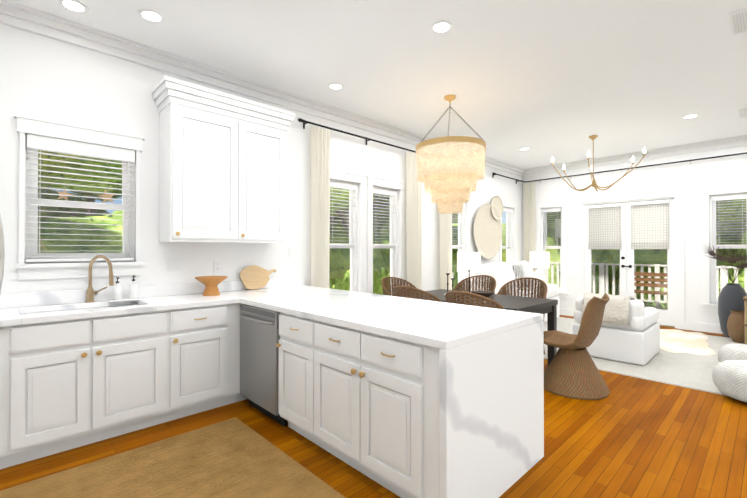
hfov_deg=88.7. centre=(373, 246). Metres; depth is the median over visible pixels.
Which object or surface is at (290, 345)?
base cabinet
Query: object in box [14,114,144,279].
window
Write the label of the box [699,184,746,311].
window
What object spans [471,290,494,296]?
bowl
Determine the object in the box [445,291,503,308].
dining chair
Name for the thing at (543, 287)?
dining chair
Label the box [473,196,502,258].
wall basket
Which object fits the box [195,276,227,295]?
pedestal bowl
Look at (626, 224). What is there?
french door
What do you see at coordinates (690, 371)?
rug
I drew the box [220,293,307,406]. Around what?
base cabinet
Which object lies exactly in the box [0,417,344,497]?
jute rug
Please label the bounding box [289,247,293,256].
switch
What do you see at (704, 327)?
baseboard
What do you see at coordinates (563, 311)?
baseboard
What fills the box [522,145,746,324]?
wall
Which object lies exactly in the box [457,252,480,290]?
table lamp
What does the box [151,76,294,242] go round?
upper cabinet
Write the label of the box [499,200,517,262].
window
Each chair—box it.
[381,277,415,295]
[393,286,441,301]
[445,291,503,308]
[454,275,495,293]
[497,277,547,353]
[544,293,609,399]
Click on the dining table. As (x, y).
(531, 304)
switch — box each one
[168,258,181,270]
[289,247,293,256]
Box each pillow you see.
[490,262,516,290]
[517,261,532,274]
[523,271,539,288]
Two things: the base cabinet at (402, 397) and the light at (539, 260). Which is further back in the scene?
the light at (539, 260)
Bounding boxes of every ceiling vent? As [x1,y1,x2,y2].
[729,7,746,34]
[738,108,746,117]
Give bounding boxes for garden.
[38,150,746,309]
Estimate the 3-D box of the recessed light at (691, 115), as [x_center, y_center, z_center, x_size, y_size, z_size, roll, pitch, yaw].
[4.103,-1.686,4.944,0.175,0.005,0.175,0,-1,40]
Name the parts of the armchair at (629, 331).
arm, backrest, arm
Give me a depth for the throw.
4.43 m
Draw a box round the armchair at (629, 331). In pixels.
[573,293,659,364]
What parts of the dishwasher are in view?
handle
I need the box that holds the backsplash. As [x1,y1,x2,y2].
[0,277,303,308]
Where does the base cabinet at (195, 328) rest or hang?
on the floor
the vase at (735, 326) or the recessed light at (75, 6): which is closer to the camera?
the recessed light at (75, 6)
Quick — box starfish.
[56,188,114,202]
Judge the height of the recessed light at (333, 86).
0.005 m
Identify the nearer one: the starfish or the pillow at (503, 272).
the starfish
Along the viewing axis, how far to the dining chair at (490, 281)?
5.53 m
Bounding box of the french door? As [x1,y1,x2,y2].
[574,187,686,329]
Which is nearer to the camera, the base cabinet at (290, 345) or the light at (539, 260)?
the base cabinet at (290, 345)
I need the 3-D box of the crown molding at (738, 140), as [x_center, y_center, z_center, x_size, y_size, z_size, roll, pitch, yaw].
[5.602,-1.618,5.830,0.110,0.130,6.660,0,-1,-44]
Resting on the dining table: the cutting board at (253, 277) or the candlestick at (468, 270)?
the candlestick at (468, 270)
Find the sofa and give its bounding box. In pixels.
[464,261,559,322]
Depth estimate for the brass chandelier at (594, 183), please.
5.77 m
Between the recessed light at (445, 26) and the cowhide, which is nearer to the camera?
the recessed light at (445, 26)
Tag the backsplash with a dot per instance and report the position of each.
(7, 301)
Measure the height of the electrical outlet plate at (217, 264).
0.114 m
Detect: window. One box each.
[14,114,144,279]
[452,194,471,286]
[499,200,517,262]
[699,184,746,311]
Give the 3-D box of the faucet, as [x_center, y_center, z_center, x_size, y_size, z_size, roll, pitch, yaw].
[-2.131,0.249,2.969,0.156,0.370,0.230,0,-1,-44]
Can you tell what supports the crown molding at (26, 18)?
attached to the wall at (43, 77)
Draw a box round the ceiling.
[9,0,746,168]
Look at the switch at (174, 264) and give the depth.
3.47 m
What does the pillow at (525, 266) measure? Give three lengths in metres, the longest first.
0.600 x 0.500 x 0.140 m
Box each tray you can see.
[108,275,142,301]
[108,297,142,301]
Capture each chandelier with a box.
[416,95,485,213]
[551,135,645,191]
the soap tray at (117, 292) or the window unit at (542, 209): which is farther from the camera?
the window unit at (542, 209)
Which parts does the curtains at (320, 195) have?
rod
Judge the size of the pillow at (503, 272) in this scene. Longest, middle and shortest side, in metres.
0.600 x 0.500 x 0.140 m
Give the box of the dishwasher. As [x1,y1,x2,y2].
[240,304,286,426]
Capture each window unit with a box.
[329,169,367,292]
[367,175,405,295]
[535,200,567,297]
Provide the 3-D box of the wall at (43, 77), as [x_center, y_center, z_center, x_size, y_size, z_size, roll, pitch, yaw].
[-0.103,-0.162,5.230,9.470,3.050,0.160,0,-1,-44]
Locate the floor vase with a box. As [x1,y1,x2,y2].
[701,244,746,337]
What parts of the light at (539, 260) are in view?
lamp shade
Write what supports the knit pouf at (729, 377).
on the rug at (690, 371)
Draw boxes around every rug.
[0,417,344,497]
[543,317,743,395]
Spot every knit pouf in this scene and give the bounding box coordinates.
[712,360,746,401]
[718,344,746,361]
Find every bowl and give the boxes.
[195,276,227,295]
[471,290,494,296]
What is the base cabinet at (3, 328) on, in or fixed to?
on the floor
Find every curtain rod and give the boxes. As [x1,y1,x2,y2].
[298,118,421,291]
[492,152,746,271]
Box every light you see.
[58,0,88,13]
[138,8,164,22]
[328,83,343,89]
[430,20,452,33]
[530,252,549,280]
[682,114,698,118]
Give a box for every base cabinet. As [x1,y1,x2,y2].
[0,325,7,468]
[8,313,107,466]
[108,309,171,438]
[172,305,219,419]
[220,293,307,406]
[276,297,395,435]
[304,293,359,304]
[304,301,543,497]
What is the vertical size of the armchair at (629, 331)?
0.765 m
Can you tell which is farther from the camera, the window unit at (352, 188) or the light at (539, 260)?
the light at (539, 260)
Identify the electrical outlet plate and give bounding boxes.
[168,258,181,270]
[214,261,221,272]
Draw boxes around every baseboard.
[559,308,575,315]
[685,321,722,333]
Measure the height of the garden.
10.104 m
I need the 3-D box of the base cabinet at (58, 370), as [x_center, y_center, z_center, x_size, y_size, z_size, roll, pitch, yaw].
[-2.213,0.907,2.642,0.483,0.870,0.630,0,-1,-44]
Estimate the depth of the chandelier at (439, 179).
4.07 m
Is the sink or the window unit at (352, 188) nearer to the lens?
the sink
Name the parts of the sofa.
backrest, seat, seat, arm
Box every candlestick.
[467,264,470,291]
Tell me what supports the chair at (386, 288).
on the floor
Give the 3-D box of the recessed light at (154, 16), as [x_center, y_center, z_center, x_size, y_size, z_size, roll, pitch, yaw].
[-1.639,-1.703,2.821,0.175,0.005,0.175,0,0,7]
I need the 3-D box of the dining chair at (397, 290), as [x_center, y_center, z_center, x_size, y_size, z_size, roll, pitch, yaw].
[0.516,0.885,4.208,0.592,0.944,0.615,0,-1,-44]
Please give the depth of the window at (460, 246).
6.83 m
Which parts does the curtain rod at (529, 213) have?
rod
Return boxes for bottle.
[113,277,121,299]
[129,275,136,298]
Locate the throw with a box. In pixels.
[582,293,634,325]
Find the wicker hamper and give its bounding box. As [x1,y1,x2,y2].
[743,296,746,343]
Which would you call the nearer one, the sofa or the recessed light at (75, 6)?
the recessed light at (75, 6)
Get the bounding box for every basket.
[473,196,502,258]
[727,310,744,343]
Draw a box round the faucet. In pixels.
[85,255,113,302]
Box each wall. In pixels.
[0,23,521,293]
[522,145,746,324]
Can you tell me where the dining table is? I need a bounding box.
[393,289,557,365]
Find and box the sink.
[28,301,139,312]
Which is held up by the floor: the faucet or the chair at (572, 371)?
the chair at (572, 371)
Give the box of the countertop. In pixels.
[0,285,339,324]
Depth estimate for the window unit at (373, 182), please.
5.45 m
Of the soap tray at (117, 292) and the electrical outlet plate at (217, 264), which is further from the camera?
the electrical outlet plate at (217, 264)
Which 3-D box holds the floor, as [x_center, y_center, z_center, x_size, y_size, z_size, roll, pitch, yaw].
[2.344,1.368,2.674,9.470,0.050,7.220,0,-1,-44]
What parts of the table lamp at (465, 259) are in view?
lamp shade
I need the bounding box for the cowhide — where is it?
[660,329,715,355]
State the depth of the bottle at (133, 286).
3.12 m
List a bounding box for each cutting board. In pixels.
[0,214,4,293]
[239,265,275,289]
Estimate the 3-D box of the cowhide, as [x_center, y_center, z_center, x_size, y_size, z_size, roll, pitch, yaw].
[4.420,1.350,5.496,0.669,0.004,1.846,0,-1,37]
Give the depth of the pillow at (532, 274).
6.89 m
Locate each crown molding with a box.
[0,0,523,175]
[524,135,746,175]
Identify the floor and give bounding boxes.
[0,315,746,497]
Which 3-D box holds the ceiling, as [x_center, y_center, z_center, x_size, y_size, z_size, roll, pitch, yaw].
[2.344,-1.757,2.698,9.470,0.100,7.220,0,-1,-44]
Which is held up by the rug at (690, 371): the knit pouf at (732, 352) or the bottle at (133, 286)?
the knit pouf at (732, 352)
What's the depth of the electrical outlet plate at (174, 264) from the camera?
3.47 m

